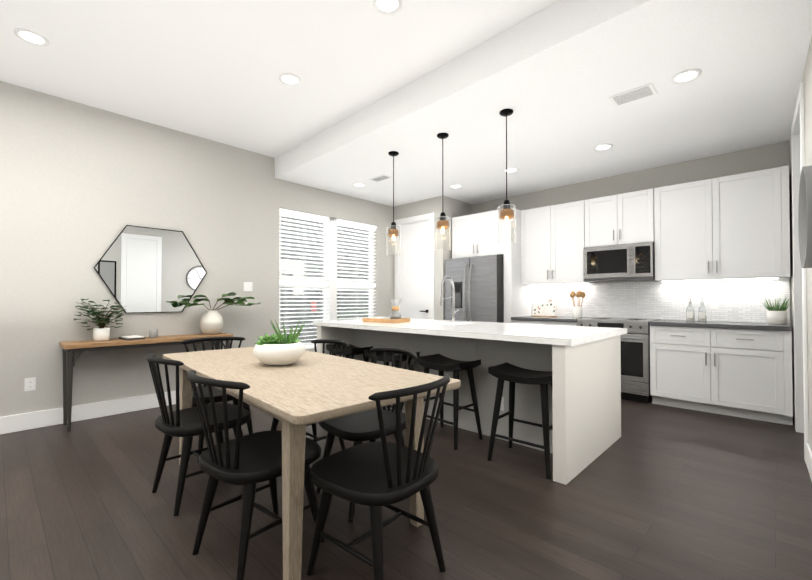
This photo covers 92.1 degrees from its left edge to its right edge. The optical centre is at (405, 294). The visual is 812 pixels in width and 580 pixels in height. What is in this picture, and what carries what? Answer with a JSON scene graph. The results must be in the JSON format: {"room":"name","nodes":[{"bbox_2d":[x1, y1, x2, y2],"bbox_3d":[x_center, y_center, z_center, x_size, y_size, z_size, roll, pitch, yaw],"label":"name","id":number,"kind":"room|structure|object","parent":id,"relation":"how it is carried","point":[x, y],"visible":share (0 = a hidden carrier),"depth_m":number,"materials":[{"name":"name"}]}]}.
{"room":"kitchen","nodes":[
{"label":"kitchen","id":0,"kind":"room"},
{"bbox_2d":[0,81,393,416],"bbox_3d":[-2.865,-0.310,4.187,0.200,3.050,9.460,-1,-1,44],"label":"wall","id":1,"kind":"structure","parent":0,"point":[82,186],"depth_m":3.95,"materials":[{"name":"paint"}]},
{"bbox_2d":[24,377,35,390],"bbox_3d":[-3.360,0.805,3.498,0.008,0.116,0.072,-1,-1,44],"label":"outlet","id":2,"kind":"object","parent":1,"relation":"attached to","point":[30,384],"visible":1,"depth_m":3.50,"materials":[{"name":"white plastic"}]},
{"bbox_2d":[0,390,179,434],"bbox_3d":[-3.053,1.135,3.802,0.030,0.150,8.269,-1,-1,44],"label":"baseboard","id":3,"kind":"structure","parent":1,"relation":"attached to","point":[27,421],"depth_m":3.73,"materials":[{"name":"white"}]},
{"bbox_2d":[94,225,206,312],"bbox_3d":[-2.691,-0.255,4.201,0.027,0.906,1.046,-1,-1,44],"label":"mirror","id":4,"kind":"object","parent":1,"relation":"attached to","point":[139,269],"visible":0.94,"depth_m":4.17,"materials":[{"name":"black metal"}]},
{"bbox_2d":[243,282,252,290],"bbox_3d":[-1.996,-0.095,4.946,0.009,0.116,0.116,-1,-1,44],"label":"switch plate","id":5,"kind":"object","parent":1,"relation":"attached to","point":[247,286],"visible":1,"depth_m":4.94,"materials":[{"name":"white plastic"}]},
{"bbox_2d":[279,213,373,348],"bbox_3d":[-1.150,-0.186,5.970,0.170,1.950,1.790,-1,-1,44],"label":"window","id":6,"kind":"structure","parent":1,"relation":"in","point":[332,294],"depth_m":5.91,"materials":[{"name":"white"}]},
{"bbox_2d":[279,208,376,347],"bbox_3d":[-1.126,-0.196,5.948,0.060,1.928,1.770,-1,-1,44],"label":"window blinds","id":7,"kind":"object","parent":6,"relation":"attached to","point":[305,282],"visible":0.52,"depth_m":5.77,"materials":[{"name":"white plastic"}]},
{"bbox_2d":[0,0,559,157],"bbox_3d":[-0.470,-1.941,1.935,6.806,0.150,9.460,-1,-1,44],"label":"ceiling","id":8,"kind":"structure","parent":0,"point":[212,70],"depth_m":3.02,"materials":[{"name":"paint"}]},
{"bbox_2d":[14,28,48,45],"bbox_3d":[-2.695,-1.849,2.819,0.183,0.009,0.183,0,-1,-1],"label":"recessed light","id":9,"kind":"object","parent":8,"relation":"in","point":[32,37],"depth_m":2.81,"materials":[{"name":"white"}]},
{"bbox_2d":[279,73,300,85],"bbox_3d":[-0.997,-1.841,3.358,0.183,0.009,0.183,0,-1,-1],"label":"recessed light","id":10,"kind":"object","parent":8,"relation":"in","point":[286,78],"depth_m":3.36,"materials":[{"name":"white plastic"}]},
{"bbox_2d":[373,0,401,13],"bbox_3d":[-0.119,-1.853,2.497,0.183,0.009,0.183,0,-1,-1],"label":"recessed light","id":11,"kind":"object","parent":8,"relation":"in","point":[380,6],"depth_m":2.51,"materials":[{"name":"white plastic"}]},
{"bbox_2d":[0,399,811,579],"bbox_3d":[-0.470,1.234,1.892,6.806,0.100,9.460,-1,-1,44],"label":"floor","id":12,"kind":"structure","parent":0,"point":[657,492],"depth_m":2.13,"materials":[{"name":"brown wood"}]},
{"bbox_2d":[59,332,232,431],"bbox_3d":[-2.587,0.830,4.029,0.360,0.765,1.455,-1,-1,44],"label":"console table","id":13,"kind":"object","parent":12,"relation":"on","point":[70,349],"visible":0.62,"depth_m":3.61,"materials":[{"name":"brown wood"}]},
{"bbox_2d":[74,299,125,340],"bbox_3d":[-2.916,0.243,3.749,0.292,0.400,0.406,-1,-1,44],"label":"potted plant","id":14,"kind":"object","parent":13,"relation":"on","point":[101,333],"visible":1,"depth_m":3.71,"materials":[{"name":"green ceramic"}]},
{"bbox_2d":[119,335,145,339],"bbox_3d":[-2.723,0.431,3.891,0.220,0.028,0.160,-1,-1,38],"label":"books","id":15,"kind":"object","parent":13,"relation":"on","point":[134,337],"visible":1,"depth_m":3.85,"materials":[{"name":"grey paper"}]},
{"bbox_2d":[149,329,157,337],"bbox_3d":[-2.614,0.404,4.050,0.080,0.085,0.080,-1,-1,44],"label":"candle holder","id":16,"kind":"object","parent":13,"relation":"on","point":[153,333],"visible":1,"depth_m":4.02,"materials":[{"name":"grey glass"}]},
{"bbox_2d":[178,292,259,333],"bbox_3d":[-2.102,0.216,4.486,0.370,0.474,0.924,-1,-1,44],"label":"vase","id":17,"kind":"object","parent":13,"relation":"on","point":[211,321],"visible":1,"depth_m":4.39,"materials":[{"name":"white ceramic"}]},
{"bbox_2d":[146,353,250,515],"bbox_3d":[-1.253,0.771,2.367,0.495,0.845,0.534,-1,-1,42],"label":"chair","id":18,"kind":"object","parent":12,"relation":"on","point":[186,424],"visible":0.75,"depth_m":2.20,"materials":[{"name":"black wood"}]},
{"bbox_2d":[181,336,252,461],"bbox_3d":[-1.476,0.781,3.102,0.495,0.845,0.534,1,-1,-39],"label":"chair","id":19,"kind":"object","parent":12,"relation":"on","point":[217,394],"visible":0.31,"depth_m":3.06,"materials":[{"name":"black wood"}]},
{"bbox_2d":[187,370,324,579],"bbox_3d":[-0.699,0.763,1.814,0.495,0.845,0.534,-1,-1,38],"label":"chair","id":20,"kind":"object","parent":12,"relation":"on","point":[249,461],"visible":0.9,"depth_m":1.68,"materials":[{"name":"black wood"}]},
{"bbox_2d":[271,339,349,449],"bbox_3d":[-0.708,0.777,2.877,0.495,0.845,0.534,-1,-1,43],"label":"chair","id":21,"kind":"object","parent":12,"relation":"on","point":[275,421],"visible":0.15,"depth_m":3.00,"materials":[{"name":"black wood"}]},
{"bbox_2d":[163,347,460,579],"bbox_3d":[-0.749,0.811,2.386,0.890,0.760,2.080,1,-1,-43],"label":"dining table","id":22,"kind":"object","parent":12,"relation":"on","point":[303,391],"visible":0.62,"depth_m":1.83,"materials":[{"name":"beige wood"}]},
{"bbox_2d":[253,319,304,365],"bbox_3d":[-0.776,0.289,2.408,0.324,0.282,0.308,-1,-1,44],"label":"succulent bowl","id":23,"kind":"object","parent":22,"relation":"on","point":[280,349],"visible":1,"depth_m":2.31,"materials":[{"name":"white ceramic"}]},
{"bbox_2d":[326,344,372,361],"bbox_3d":[-0.609,0.883,4.209,0.358,0.669,0.470,1,-1,-44],"label":"stool","id":24,"kind":"object","parent":12,"relation":"on","point":[353,351],"visible":0.38,"depth_m":4.14,"materials":[{"name":"black wood"}]},
{"bbox_2d":[316,347,417,520],"bbox_3d":[-0.223,0.770,2.353,0.534,0.845,0.495,1,-1,-39],"label":"chair","id":25,"kind":"object","parent":12,"relation":"on","point":[358,428],"visible":0.56,"depth_m":2.28,"materials":[{"name":"black wood"}]},
{"bbox_2d":[306,374,449,579],"bbox_3d":[-0.104,0.761,1.651,0.534,0.845,0.495,-1,-1,40],"label":"chair","id":26,"kind":"object","parent":12,"relation":"on","point":[375,476],"visible":1,"depth_m":1.55,"materials":[{"name":"black wood"}]},
{"bbox_2d":[364,350,419,409],"bbox_3d":[-0.138,0.877,3.761,0.470,0.669,0.358,-1,-1,43],"label":"stool","id":27,"kind":"object","parent":12,"relation":"on","point":[379,355],"visible":0.27,"depth_m":3.70,"materials":[{"name":"black wood"}]},
{"bbox_2d":[417,354,482,449],"bbox_3d":[0.355,0.870,3.293,0.358,0.669,0.470,1,-1,-43],"label":"stool","id":28,"kind":"object","parent":12,"relation":"on","point":[441,363],"visible":0.81,"depth_m":3.22,"materials":[{"name":"black wood"}]},
{"bbox_2d":[317,327,620,484],"bbox_3d":[0.414,0.775,3.824,2.745,0.871,1.190,-1,-1,44],"label":"kitchen island","id":29,"kind":"object","parent":12,"relation":"on","point":[582,364],"depth_m":3.08,"materials":[{"name":"white paint"}]},
{"bbox_2d":[313,319,626,346],"bbox_3d":[0.414,0.317,3.831,2.836,0.044,1.230,-1,-1,44],"label":"island countertop","id":30,"kind":"structure","parent":29,"relation":"on","point":[555,335],"depth_m":3.18,"materials":[{"name":"white stone"}]},
{"bbox_2d":[362,299,409,322],"bbox_3d":[-0.214,0.175,4.242,0.440,0.248,0.280,-1,-1,36],"label":"tray","id":31,"kind":"object","parent":30,"relation":"on","point":[395,319],"visible":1,"depth_m":4.16,"materials":[{"name":"brown wood"}]},
{"bbox_2d":[445,255,503,322],"bbox_3d":[1.169,0.351,5.976,0.902,1.775,0.858,-1,-1,44],"label":"refrigerator","id":32,"kind":"object","parent":12,"relation":"on","point":[479,287],"visible":0.38,"depth_m":5.64,"materials":[{"name":"silver metal"}]},
{"bbox_2d":[487,362,552,478],"bbox_3d":[0.870,0.864,2.804,0.470,0.669,0.358,-1,-1,42],"label":"stool","id":33,"kind":"object","parent":12,"relation":"on","point":[510,373],"visible":0.83,"depth_m":2.80,"materials":[{"name":"black wood"}]},
{"bbox_2d":[512,320,576,325],"bbox_3d":[2.005,0.793,5.366,0.884,0.876,0.617,-1,-1,44],"label":"base cabinet","id":34,"kind":"object","parent":12,"relation":"on","point":[513,321],"depth_m":5.12,"materials":[{"name":"white"}]},
{"bbox_2d":[511,316,791,330],"bbox_3d":[2.684,0.326,4.711,2.781,0.039,0.642,-1,-1,44],"label":"countertop","id":35,"kind":"structure","parent":34,"relation":"on","point":[739,325],"depth_m":4.08,"materials":[{"name":"grey stone"}]},
{"bbox_2d":[532,298,558,316],"bbox_3d":[1.965,0.184,5.564,0.140,0.267,0.380,0,-1,-32],"label":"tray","id":36,"kind":"object","parent":35,"relation":"on","point":[545,307],"visible":0.96,"depth_m":5.55,"materials":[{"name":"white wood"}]},
{"bbox_2d":[570,291,585,317],"bbox_3d":[2.300,0.133,5.253,0.200,0.360,0.143,-1,-1,44],"label":"utensil crock","id":37,"kind":"object","parent":35,"relation":"on","point":[577,311],"visible":0.98,"depth_m":5.21,"materials":[{"name":"white ceramic"}]},
{"bbox_2d":[686,297,694,320],"bbox_3d":[3.217,0.168,4.427,0.077,0.267,0.084,0,-1,32],"label":"soap bottle","id":38,"kind":"object","parent":35,"relation":"on","point":[690,316],"depth_m":4.40,"materials":[{"name":"clear glass"}]},
{"bbox_2d":[698,297,706,320],"bbox_3d":[3.297,0.167,4.352,0.077,0.267,0.084,0,-1,32],"label":"soap bottle","id":39,"kind":"object","parent":35,"relation":"on","point":[702,316],"depth_m":4.33,"materials":[{"name":"clear glass"}]},
{"bbox_2d":[763,297,790,323],"bbox_3d":[3.703,0.160,3.913,0.229,0.270,0.218,-1,-1,44],"label":"potted plant","id":40,"kind":"object","parent":35,"relation":"on","point":[775,314],"visible":1,"depth_m":3.88,"materials":[{"name":"white ceramic"}]},
{"bbox_2d":[577,317,659,402],"bbox_3d":[2.579,0.762,4.765,0.762,0.921,0.677,-1,-1,44],"label":"range","id":41,"kind":"object","parent":12,"relation":"on","point":[635,362],"visible":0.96,"depth_m":4.41,"materials":[{"name":"silver metal"}]},
{"bbox_2d":[650,325,792,425],"bbox_3d":[3.296,0.777,4.140,1.114,0.876,0.617,-1,-1,44],"label":"base cabinet","id":42,"kind":"object","parent":12,"relation":"on","point":[744,373],"depth_m":3.87,"materials":[{"name":"white wood"}]},
{"bbox_2d":[394,196,471,319],"bbox_3d":[0.450,-0.141,6.740,1.090,2.780,0.790,-1,-1,44],"label":"wall","id":43,"kind":"structure","parent":0,"point":[452,208],"depth_m":6.20,"materials":[{"name":"paint"}]},
{"bbox_2d":[400,220,428,318],"bbox_3d":[0.139,0.024,6.504,0.670,2.427,0.098,-1,-1,44],"label":"pantry door","id":44,"kind":"structure","parent":43,"relation":"in","point":[414,270],"depth_m":6.52,"materials":[{"name":"white wood"}]},
{"bbox_2d":[395,212,433,319],"bbox_3d":[0.166,-0.024,6.534,0.880,2.540,0.138,-1,-1,44],"label":"door frame","id":45,"kind":"structure","parent":43,"relation":"attached to","point":[419,218],"depth_m":6.29,"materials":[{"name":"white wood"}]},
{"bbox_2d":[274,0,811,206],"bbox_3d":[1.612,-1.703,3.978,6.606,0.270,3.224,-1,-1,44],"label":"ceiling","id":46,"kind":"structure","parent":0,"point":[555,76],"depth_m":3.32,"materials":[{"name":"paint"}]},
{"bbox_2d":[352,183,364,186],"bbox_3d":[-0.664,-1.542,5.520,0.183,0.009,0.183,0,-1,-1],"label":"recessed light","id":47,"kind":"object","parent":46,"relation":"in","point":[354,184],"depth_m":5.50,"materials":[{"name":"white plastic"}]},
{"bbox_2d":[369,174,391,181],"bbox_3d":[-0.337,-1.547,5.225,0.300,0.009,0.150,-1,-1,44],"label":"ceiling vent","id":48,"kind":"object","parent":46,"relation":"in","point":[383,177],"depth_m":5.21,"materials":[{"name":"white metal"}]},
{"bbox_2d":[387,151,399,253],"bbox_3d":[-0.138,-0.998,4.324,0.152,1.130,0.152,-1,-1,44],"label":"pendant light","id":49,"kind":"object","parent":46,"relation":"hanging from","point":[393,232],"visible":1,"depth_m":4.30,"materials":[{"name":"black metal"}]},
{"bbox_2d":[435,133,450,249],"bbox_3d":[0.363,-1.005,3.849,0.152,1.130,0.152,-1,-1,44],"label":"pendant light","id":50,"kind":"object","parent":46,"relation":"hanging from","point":[442,223],"visible":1,"depth_m":3.83,"materials":[{"name":"clear glass"}]},
{"bbox_2d":[449,184,461,187],"bbox_3d":[0.714,-1.541,5.591,0.183,0.009,0.183,0,-1,-1],"label":"recessed light","id":51,"kind":"object","parent":46,"relation":"in","point":[454,185],"depth_m":5.60,"materials":[{"name":"white"}]},
{"bbox_2d":[498,108,515,243],"bbox_3d":[0.867,-1.011,3.370,0.152,1.130,0.152,-1,-1,44],"label":"pendant light","id":52,"kind":"object","parent":46,"relation":"hanging from","point":[506,212],"visible":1,"depth_m":3.35,"materials":[{"name":"clear glass"}]},
{"bbox_2d":[503,168,517,172],"bbox_3d":[1.312,-1.551,4.899,0.183,0.009,0.183,0,-1,-1],"label":"recessed light","id":53,"kind":"object","parent":46,"relation":"in","point":[509,170],"depth_m":4.90,"materials":[{"name":"white plastic"}]},
{"bbox_2d":[594,143,612,150],"bbox_3d":[2.095,-1.561,4.156,0.183,0.009,0.183,0,-1,-1],"label":"recessed light","id":54,"kind":"object","parent":46,"relation":"in","point":[606,146],"depth_m":4.15,"materials":[{"name":"white plastic"}]},
{"bbox_2d":[608,83,657,106],"bbox_3d":[1.797,-1.575,3.102,0.300,0.009,0.200,-1,-1,44],"label":"ceiling vent","id":55,"kind":"object","parent":46,"relation":"in","point":[635,94],"depth_m":3.09,"materials":[{"name":"white metal"}]},
{"bbox_2d":[671,69,701,83],"bbox_3d":[2.030,-1.578,2.839,0.183,0.009,0.183,0,-1,-1],"label":"recessed light","id":56,"kind":"object","parent":46,"relation":"in","point":[688,75],"depth_m":2.83,"materials":[{"name":"white plastic"}]},
{"bbox_2d":[472,141,792,388],"bbox_3d":[2.791,-0.297,5.202,6.606,3.050,0.200,-1,-1,44],"label":"wall","id":57,"kind":"structure","parent":0,"point":[756,159],"depth_m":4.78,"materials":[{"name":"paint"}]},
{"bbox_2d":[452,213,479,258],"bbox_3d":[1.122,-0.883,6.227,0.514,0.650,0.617,-1,-1,44],"label":"upper cabinet","id":58,"kind":"object","parent":57,"relation":"attached to","point":[465,229],"depth_m":6.00,"materials":[{"name":"white wood"}]},
{"bbox_2d":[480,209,519,260],"bbox_3d":[1.409,-0.887,5.954,0.515,0.650,0.617,-1,-1,44],"label":"upper cabinet","id":59,"kind":"object","parent":57,"relation":"attached to","point":[489,245],"depth_m":5.64,"materials":[{"name":"white wood"}]},
{"bbox_2d":[520,205,555,284],"bbox_3d":[1.962,-0.681,5.622,0.501,1.070,0.332,-1,-1,44],"label":"upper cabinet","id":60,"kind":"object","parent":57,"relation":"attached to","point":[538,225],"depth_m":5.50,"materials":[{"name":"white wood"}]},
{"bbox_2d":[556,199,592,283],"bbox_3d":[2.264,-0.685,5.336,0.566,1.070,0.332,-1,-1,44],"label":"upper cabinet","id":61,"kind":"object","parent":57,"relation":"attached to","point":[573,219],"depth_m":5.18,"materials":[{"name":"white wood"}]},
{"bbox_2d":[592,193,623,246],"bbox_3d":[2.587,-0.914,5.032,0.444,0.620,0.332,-1,-1,44],"label":"upper cabinet","id":62,"kind":"object","parent":57,"relation":"attached to","point":[607,211],"depth_m":4.88,"materials":[{"name":"white wood"}]},
{"bbox_2d":[624,188,655,243],"bbox_3d":[2.823,-0.917,4.808,0.445,0.620,0.332,-1,-1,44],"label":"upper cabinet","id":63,"kind":"object","parent":57,"relation":"attached to","point":[639,206],"depth_m":4.64,"materials":[{"name":"white wood"}]},
{"bbox_2d":[583,242,654,281],"bbox_3d":[2.666,-0.386,4.872,0.764,0.430,0.446,-1,-1,44],"label":"microwave","id":64,"kind":"object","parent":63,"relation":"attached to","point":[626,262],"visible":0.96,"depth_m":4.72,"materials":[{"name":"silver metal"}]},
{"bbox_2d":[531,278,789,322],"bbox_3d":[2.901,0.078,4.943,2.781,0.462,0.008,-1,-1,44],"label":"backsplash","id":65,"kind":"structure","parent":57,"relation":"attached to","point":[742,300],"depth_m":4.68,"materials":[{"name":"tile"}]},
{"bbox_2d":[710,299,717,308],"bbox_3d":[3.463,0.107,4.398,0.072,0.116,0.008,-1,-1,44],"label":"outlet","id":66,"kind":"object","parent":65,"relation":"attached to","point":[713,303],"visible":1,"depth_m":4.40,"materials":[{"name":"white plastic"}]},
{"bbox_2d":[648,177,719,280],"bbox_3d":[3.179,-0.697,4.467,0.656,1.070,0.332,-1,-1,44],"label":"upper cabinet","id":67,"kind":"object","parent":57,"relation":"attached to","point":[687,243],"depth_m":4.31,"materials":[{"name":"white wood"}]},
{"bbox_2d":[720,165,789,278],"bbox_3d":[3.564,-0.702,4.101,0.645,1.070,0.332,-1,-1,44],"label":"upper cabinet","id":68,"kind":"object","parent":57,"relation":"attached to","point":[736,226],"depth_m":3.93,"materials":[{"name":"white wood"}]},
{"bbox_2d":[537,278,777,284],"bbox_3d":[2.828,-0.149,4.909,2.670,0.011,0.030,-1,-1,44],"label":"under-cabinet light strip","id":69,"kind":"object","parent":68,"relation":"attached to","point":[677,281],"visible":0.93,"depth_m":4.42,"materials":[{"name":"white plastic"}]},
{"bbox_2d":[789,36,811,450],"bbox_3d":[0.875,-0.360,0.482,0.130,3.050,9.230,-1,-1,42],"label":"wall","id":70,"kind":"structure","parent":0,"point":[807,78],"depth_m":2.67,"materials":[{"name":"paint"}]},
{"bbox_2d":[791,82,808,462],"bbox_3d":[2.498,-0.166,2.295,0.166,2.710,3.140,-1,-1,42],"label":"door frame","id":71,"kind":"structure","parent":70,"relation":"attached to","point":[800,300],"depth_m":3.41,"materials":[{"name":"white wood"}]},
{"bbox_2d":[798,165,811,267],"bbox_3d":[2.395,-0.455,2.325,0.055,0.600,0.600,-1,-1,42],"label":"wall clock","id":72,"kind":"object","parent":70,"relation":"attached to","point":[805,217],"visible":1,"depth_m":2.41,"materials":[{"name":"grey"}]},
{"bbox_2d":[806,443,811,480],"bbox_3d":[0.449,1.085,0.096,0.015,0.150,7.115,-1,-1,42],"label":"baseboard","id":73,"kind":"structure","parent":70,"relation":"attached to","point":[808,457],"depth_m":2.61,"materials":[{"name":"white"}]},
{"label":"outside","id":74,"kind":"structure","parent":0,"visible":0},
{"bbox_2d":[280,329,311,342],"bbox_3d":[-14.707,1.637,20.744,39.790,0.200,60.000,-1,-1,44],"label":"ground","id":75,"kind":"structure","parent":74,"point":[298,338],"depth_m":14.08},
{"bbox_2d":[280,287,317,340],"bbox_3d":[-4.801,0.506,12.864,2.100,1.850,5.430,1,-1,-34],"label":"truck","id":76,"kind":"object","parent":75,"relation":"on","point":[297,318],"depth_m":10.96,"materials":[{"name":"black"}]},
{"bbox_2d":[281,216,367,294],"bbox_3d":[-11.253,-1.564,16.226,8.080,6.120,20.142,-1,-1,44],"label":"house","id":77,"kind":"structure","parent":75,"relation":"on","point":[287,274],"depth_m":17.17,"materials":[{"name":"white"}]},
{"bbox_2d":[281,217,367,309],"bbox_3d":[-0.108,-0.353,12.148,5.977,3.590,8.510,-1,-1,44],"label":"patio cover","id":78,"kind":"object","parent":75,"relation":"on","point":[322,245],"depth_m":11.66,"materials":[{"name":"grey"}]},
{"bbox_2d":[304,263,367,294],"bbox_3d":[-2.280,-1.672,26.743,8.615,6.620,16.250,-1,-1,44],"label":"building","id":79,"kind":"structure","parent":75,"relation":"on","point":[340,276],"depth_m":18.66,"materials":[{"name":"grey"}]},
{"bbox_2d":[313,305,367,338],"bbox_3d":[-0.954,0.855,8.622,1.305,1.240,2.168,-1,-1,44],"label":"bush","id":80,"kind":"object","parent":75,"relation":"on","point":[341,313],"depth_m":7.89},
{"bbox_2d":[313,288,367,320],"bbox_3d":[-1.149,0.488,14.480,8.000,1.970,0.125,-1,-1,44],"label":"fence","id":81,"kind":"object","parent":75,"relation":"on","point":[344,295],"depth_m":15.47,"materials":[{"name":"grey"}]}
]}

